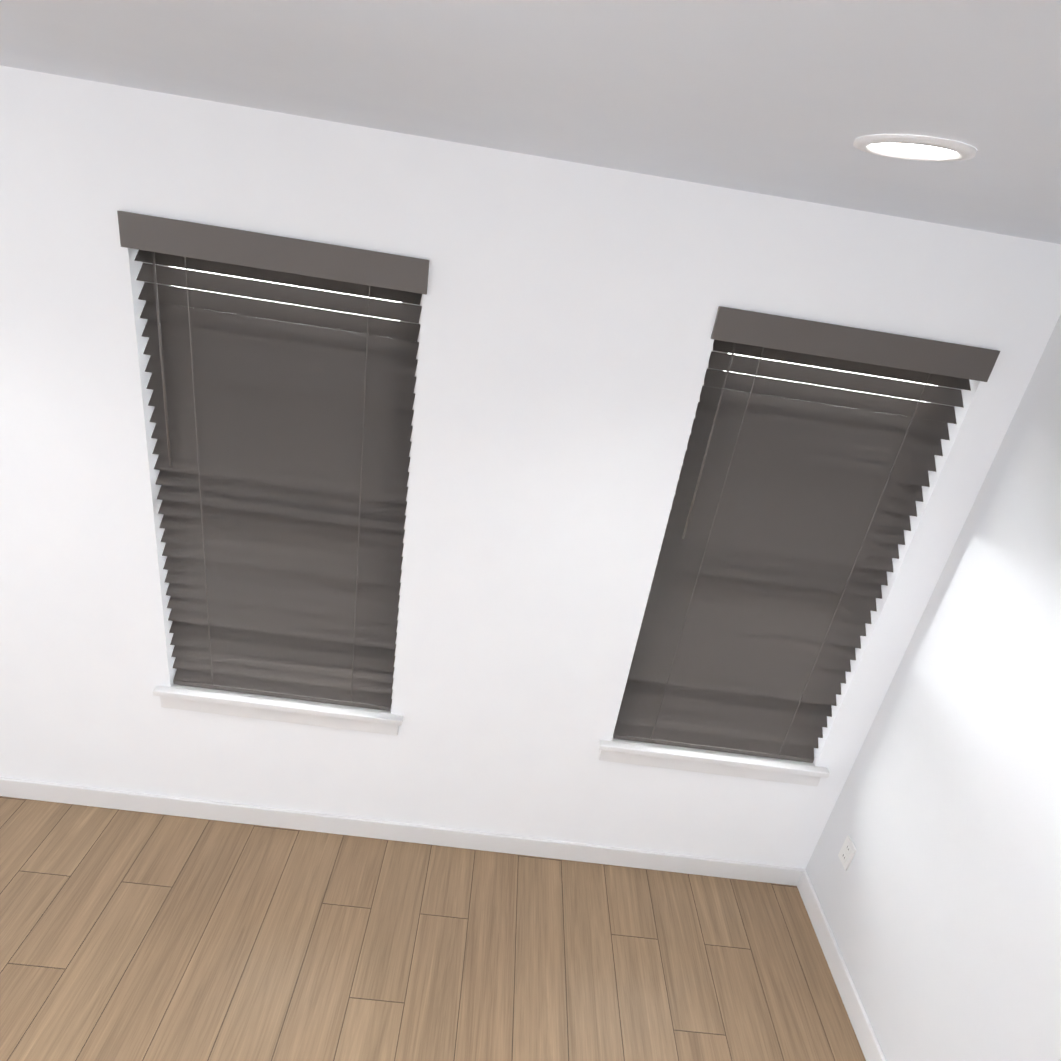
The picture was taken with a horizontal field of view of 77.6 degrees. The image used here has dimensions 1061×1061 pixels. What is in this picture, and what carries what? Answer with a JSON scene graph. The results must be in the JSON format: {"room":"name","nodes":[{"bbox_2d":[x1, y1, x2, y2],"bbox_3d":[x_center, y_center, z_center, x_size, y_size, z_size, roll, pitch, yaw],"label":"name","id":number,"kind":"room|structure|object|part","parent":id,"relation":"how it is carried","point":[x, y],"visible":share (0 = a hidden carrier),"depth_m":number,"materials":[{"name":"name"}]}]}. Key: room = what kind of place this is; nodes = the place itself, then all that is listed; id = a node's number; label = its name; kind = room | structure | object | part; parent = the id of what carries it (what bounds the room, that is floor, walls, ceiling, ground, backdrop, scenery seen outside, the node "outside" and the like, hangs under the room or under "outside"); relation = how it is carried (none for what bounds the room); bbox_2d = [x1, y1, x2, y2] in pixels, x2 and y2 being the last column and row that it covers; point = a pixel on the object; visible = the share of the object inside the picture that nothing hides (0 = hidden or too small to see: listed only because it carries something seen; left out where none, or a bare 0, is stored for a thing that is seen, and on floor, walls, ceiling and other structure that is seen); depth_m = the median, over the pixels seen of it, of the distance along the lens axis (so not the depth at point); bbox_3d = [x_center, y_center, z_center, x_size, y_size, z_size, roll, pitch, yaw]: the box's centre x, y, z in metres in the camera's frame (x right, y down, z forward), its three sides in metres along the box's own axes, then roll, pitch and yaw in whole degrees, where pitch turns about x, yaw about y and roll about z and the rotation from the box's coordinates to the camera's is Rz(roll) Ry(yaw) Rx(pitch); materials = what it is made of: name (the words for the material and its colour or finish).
{"room":"empty room","nodes":[
{"label":"empty room","id":0,"kind":"room"},
{"bbox_2d":[0,796,865,1060],"bbox_3d":[-2.119,3.461,-2.265,7.080,0.060,11.370,8,24,-3],"label":"floor","id":1,"kind":"structure","parent":0,"point":[126,935],"depth_m":2.44,"materials":[{"name":"brown wood"}]},
{"bbox_2d":[0,65,1060,868],"bbox_3d":[-1.985,-0.101,2.295,6.840,2.650,0.120,8,24,-3],"label":"wall","id":2,"kind":"structure","parent":0,"point":[566,325],"depth_m":2.12,"materials":[{"name":"paint"}]},
{"bbox_2d":[153,683,402,735],"bbox_3d":[-0.974,0.696,2.596,0.950,0.095,0.100,8,24,-3],"label":"window sill","id":3,"kind":"structure","parent":2,"relation":"attached to","point":[239,704],"depth_m":2.56,"materials":[{"name":"white wood"}]},
{"bbox_2d":[142,262,422,698],"bbox_3d":[-0.846,-0.116,2.309,0.850,1.680,0.050,8,24,-3],"label":"window","id":4,"kind":"structure","parent":2,"relation":"in","point":[411,425],"depth_m":2.12,"materials":[{"name":"white plastic"}]},
{"bbox_2d":[117,211,429,710],"bbox_3d":[-0.845,-0.102,2.243,0.874,1.662,0.077,8,24,-3],"label":"window blinds","id":5,"kind":"object","parent":4,"relation":"attached to","point":[282,449],"visible":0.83,"depth_m":2.17,"materials":[{"name":"grey"}]},
{"bbox_3d":[-0.846,-0.117,2.310,0.760,1.590,0.006,8,24,-3],"label":"window glass","id":6,"kind":"part","parent":4,"relation":"part of","materials":[{"name":"clear glass"}]},
{"bbox_2d":[0,777,803,885],"bbox_3d":[-2.113,1.084,2.758,6.720,0.100,0.018,8,24,-3],"label":"baseboard","id":7,"kind":"structure","parent":2,"relation":"attached to","point":[438,837],"depth_m":2.83,"materials":[{"name":"white wood"}]},
{"bbox_2d":[598,737,829,786],"bbox_3d":[0.732,0.933,2.686,0.940,0.095,0.100,8,24,-3],"label":"window sill","id":8,"kind":"structure","parent":2,"relation":"attached to","point":[709,761],"depth_m":2.65,"materials":[{"name":"white wood"}]},
{"bbox_2d":[650,347,961,589],"bbox_3d":[0.860,0.121,2.398,0.840,1.680,0.050,8,24,-3],"label":"window","id":9,"kind":"structure","parent":2,"relation":"in","point":[722,370],"depth_m":2.11,"materials":[{"name":"white plastic"}]},
{"bbox_2d":[613,306,999,762],"bbox_3d":[0.862,0.135,2.332,0.864,1.662,0.077,8,24,-3],"label":"window blinds","id":10,"kind":"object","parent":9,"relation":"attached to","point":[788,523],"visible":0.88,"depth_m":2.27,"materials":[{"name":"grey"}]},
{"bbox_3d":[0.860,0.120,2.400,0.750,1.590,0.006,8,24,-3],"label":"window glass","id":11,"kind":"part","parent":9,"relation":"part of","materials":[{"name":"clear glass"}]},
{"bbox_2d":[0,0,1060,243],"bbox_3d":[-1.718,1.003,-3.385,7.080,0.100,11.370,8,24,-3],"label":"ceiling","id":12,"kind":"structure","parent":0,"point":[788,98],"depth_m":0.88,"materials":[{"name":"paint"}]},
{"bbox_2d":[853,134,976,160],"bbox_3d":[0.533,-0.531,0.919,0.156,0.008,0.156,8,24,-3],"label":"recessed light","id":13,"kind":"object","parent":12,"relation":"in","point":[915,147],"visible":0.96,"depth_m":0.91,"materials":[{"name":"white plastic"}]},
{"bbox_2d":[806,315,1060,1060],"bbox_3d":[1.476,2.155,-1.419,0.240,2.650,8.680,8,24,-3],"label":"wall","id":14,"kind":"structure","parent":0,"point":[939,899],"depth_m":2.04,"materials":[{"name":"paint"}]},
{"bbox_2d":[796,868,885,1060],"bbox_3d":[1.181,2.504,0.819,0.014,0.100,4.600,8,24,-3],"label":"baseboard","id":15,"kind":"structure","parent":14,"relation":"attached to","point":[868,1042],"depth_m":2.54,"materials":[{"name":"white wood"}]},
{"bbox_2d":[838,835,856,870],"bbox_3d":[1.259,1.283,2.625,0.009,0.115,0.070,8,24,-3],"label":"electrical outlet","id":16,"kind":"object","parent":14,"relation":"attached to","point":[847,852],"visible":1,"depth_m":2.60,"materials":[{"name":"white plastic"}]},
{"label":"outside","id":17,"kind":"structure","parent":0,"visible":0},
{"bbox_2d":[174,267,931,416],"bbox_3d":[0.079,-0.437,3.345,4.500,4.000,0.050,8,24,-3],"label":"window","id":18,"kind":"structure","parent":17,"point":[400,302],"depth_m":3.07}
]}

